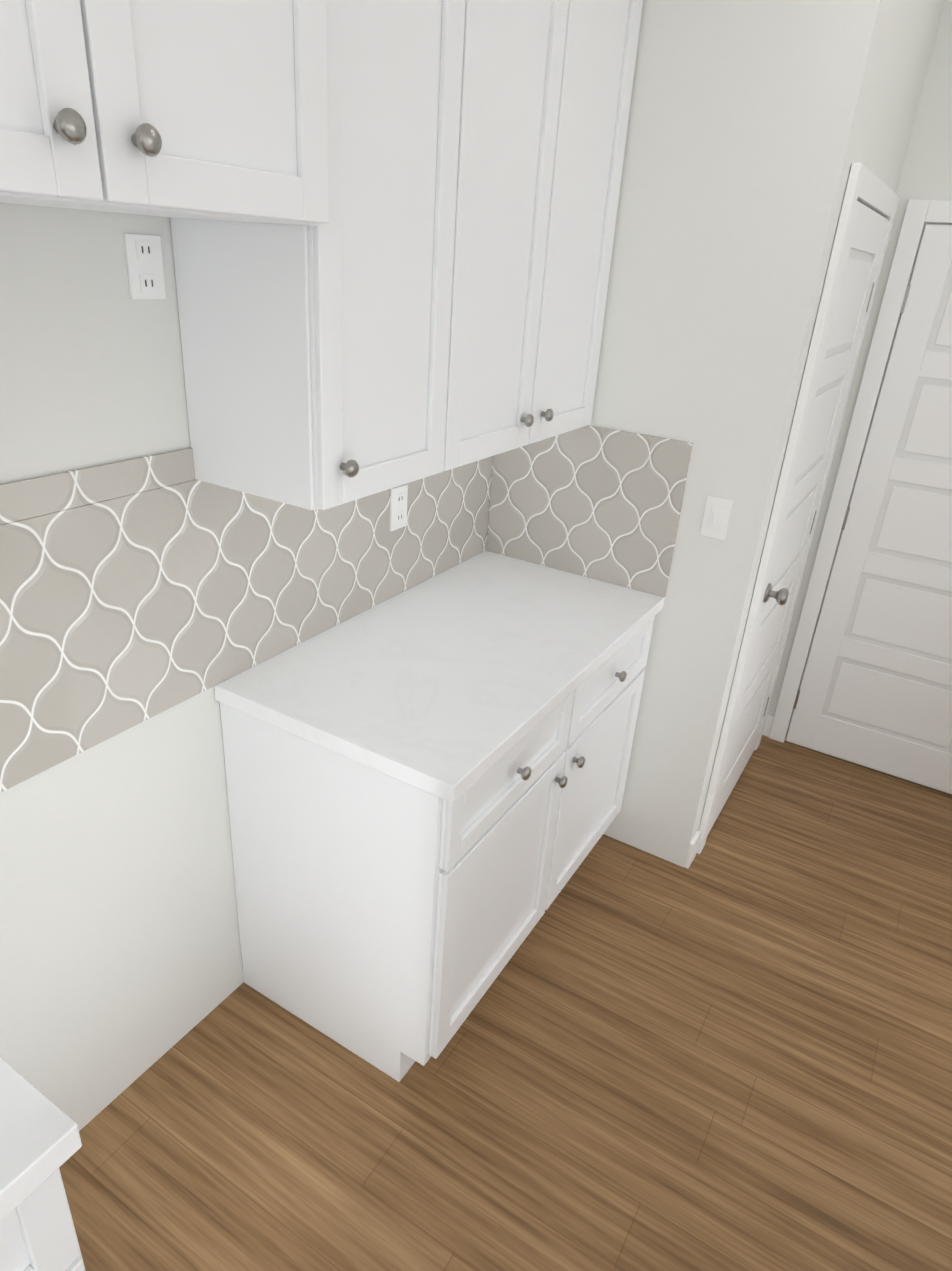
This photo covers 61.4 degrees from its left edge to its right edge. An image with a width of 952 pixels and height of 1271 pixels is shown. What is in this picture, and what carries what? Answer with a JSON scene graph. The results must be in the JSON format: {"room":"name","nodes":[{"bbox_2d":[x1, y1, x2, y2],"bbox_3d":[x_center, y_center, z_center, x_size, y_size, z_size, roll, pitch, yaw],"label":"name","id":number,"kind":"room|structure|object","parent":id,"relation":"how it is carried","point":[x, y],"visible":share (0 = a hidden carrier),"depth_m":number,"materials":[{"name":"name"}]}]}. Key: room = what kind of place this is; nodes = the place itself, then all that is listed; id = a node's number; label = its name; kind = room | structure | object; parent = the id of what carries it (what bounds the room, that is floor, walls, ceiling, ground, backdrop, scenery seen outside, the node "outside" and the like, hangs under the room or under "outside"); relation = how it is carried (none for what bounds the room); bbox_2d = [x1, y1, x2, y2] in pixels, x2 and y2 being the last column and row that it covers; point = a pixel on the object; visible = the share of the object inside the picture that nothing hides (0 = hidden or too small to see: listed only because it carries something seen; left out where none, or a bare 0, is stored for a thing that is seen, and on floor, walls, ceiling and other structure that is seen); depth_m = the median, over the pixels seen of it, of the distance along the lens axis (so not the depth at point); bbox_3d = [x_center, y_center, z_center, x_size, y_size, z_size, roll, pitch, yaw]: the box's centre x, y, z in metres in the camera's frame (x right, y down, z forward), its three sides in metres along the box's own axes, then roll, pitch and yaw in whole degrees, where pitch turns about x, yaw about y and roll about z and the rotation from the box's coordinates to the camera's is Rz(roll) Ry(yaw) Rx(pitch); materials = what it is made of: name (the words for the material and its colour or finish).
{"room":"kitchen","nodes":[
{"label":"kitchen","id":0,"kind":"room"},
{"bbox_2d":[0,202,243,1130],"bbox_3d":[-1.358,0.189,0.478,0.100,2.770,10.100,18,29,26],"label":"wall","id":1,"kind":"structure","parent":0,"point":[121,967],"depth_m":1.59,"materials":[{"name":"paint"}]},
{"bbox_2d":[0,448,194,524],"bbox_3d":[-0.757,-0.204,1.263,0.007,0.062,0.781,18,29,26],"label":"tile backsplash","id":2,"kind":"structure","parent":1,"relation":"attached to","point":[34,497],"depth_m":1.39,"materials":[{"name":"grey tile"}]},
{"bbox_2d":[123,234,165,298],"bbox_3d":[-0.565,-0.630,1.372,0.008,0.100,0.070,18,29,26],"label":"outlet","id":3,"kind":"object","parent":1,"relation":"attached to","point":[144,262],"visible":1,"depth_m":1.37,"materials":[{"name":"white plastic"}]},
{"bbox_2d":[0,0,347,239],"bbox_3d":[-0.555,-0.866,0.843,0.366,0.720,0.780,18,29,26],"label":"upper cabinet","id":4,"kind":"object","parent":1,"relation":"attached to","point":[222,115],"depth_m":0.97,"materials":[{"name":"white wood"}]},
{"bbox_2d":[0,456,492,792],"bbox_3d":[-0.760,0.025,1.397,0.007,0.466,3.122,18,29,26],"label":"tile backsplash","id":5,"kind":"structure","parent":1,"relation":"attached to","point":[118,615],"depth_m":1.62,"materials":[{"name":"grey tile"}]},
{"bbox_2d":[390,484,407,531],"bbox_3d":[-0.211,-0.350,2.200,0.008,0.117,0.072,18,29,26],"label":"outlet","id":6,"kind":"object","parent":5,"relation":"attached to","point":[398,507],"visible":1,"depth_m":2.19,"materials":[{"name":"white plastic"}]},
{"bbox_2d":[171,0,495,509],"bbox_3d":[-0.265,-0.821,1.463,0.331,1.065,0.459,18,29,26],"label":"upper cabinet","id":7,"kind":"object","parent":1,"relation":"attached to","point":[392,230],"depth_m":1.43,"materials":[{"name":"white wood"}]},
{"bbox_2d":[468,0,642,463],"bbox_3d":[0.015,-1.003,1.887,0.331,1.065,0.853,18,29,26],"label":"upper cabinet","id":8,"kind":"object","parent":1,"relation":"attached to","point":[563,70],"depth_m":1.86,"materials":[{"name":"white wood"}]},
{"bbox_2d":[59,735,951,1270],"bbox_3d":[2.430,2.704,-0.946,9.200,0.060,10.100,18,29,26],"label":"floor","id":9,"kind":"structure","parent":0,"point":[729,1047],"depth_m":1.96,"materials":[{"name":"brown wood"}]},
{"bbox_2d":[0,1058,85,1270],"bbox_3d":[-1.040,1.079,0.784,0.652,0.943,1.154,18,29,26],"label":"base cabinet","id":10,"kind":"object","parent":9,"relation":"on","point":[40,1142],"visible":1,"depth_m":0.90,"materials":[{"name":"white wood"}]},
{"bbox_2d":[214,551,664,1081],"bbox_3d":[-0.030,0.423,2.314,0.652,0.943,1.189,18,29,26],"label":"base cabinet","id":11,"kind":"object","parent":9,"relation":"on","point":[426,781],"visible":1,"depth_m":1.90,"materials":[{"name":"white wood"}]},
{"bbox_2d":[590,0,829,854],"bbox_3d":[0.405,-0.605,2.409,0.750,2.770,0.100,18,29,26],"label":"wall","id":12,"kind":"structure","parent":0,"point":[756,128],"depth_m":2.08,"materials":[{"name":"paint"}]},
{"bbox_2d":[486,425,692,596],"bbox_3d":[0.320,-0.413,2.478,0.630,0.466,0.008,18,29,26],"label":"tile backsplash","id":13,"kind":"object","parent":12,"relation":"attached to","point":[598,503],"visible":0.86,"depth_m":2.45,"materials":[{"name":"grey tile"}]},
{"bbox_2d":[700,495,732,539],"bbox_3d":[0.680,-0.333,2.273,0.072,0.117,0.012,18,29,26],"label":"light switch","id":14,"kind":"object","parent":12,"relation":"attached to","point":[716,517],"visible":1,"depth_m":2.27,"materials":[{"name":"white plastic"}]},
{"bbox_2d":[654,0,944,866],"bbox_3d":[1.036,-0.648,2.592,0.100,2.770,1.070,18,29,26],"label":"wall","id":15,"kind":"structure","parent":0,"point":[874,56],"depth_m":2.10,"materials":[{"name":"paint"}]},
{"bbox_2d":[685,714,773,868],"bbox_3d":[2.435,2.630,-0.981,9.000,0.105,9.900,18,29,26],"label":"baseboard","id":16,"kind":"structure","parent":15,"relation":"attached to","point":[692,850],"depth_m":2.75,"materials":[{"name":"white wood"}]},
{"bbox_2d":[696,163,898,853],"bbox_3d":[1.094,-0.321,2.694,0.081,2.101,0.872,18,29,26],"label":"pantry door","id":17,"kind":"structure","parent":15,"relation":"in","point":[867,215],"depth_m":2.53,"materials":[{"name":"white wood"}]},
{"bbox_2d":[768,0,951,794],"bbox_3d":[1.962,-0.646,2.725,1.360,2.770,0.100,18,29,26],"label":"wall","id":18,"kind":"structure","parent":0,"point":[926,173],"depth_m":2.64,"materials":[{"name":"paint"}]},
{"bbox_2d":[769,199,951,793],"bbox_3d":[1.714,-0.371,2.890,0.852,2.101,0.081,18,29,26],"label":"door","id":19,"kind":"structure","parent":18,"relation":"in","point":[874,691],"depth_m":3.06,"materials":[{"name":"white wood"}]}
]}

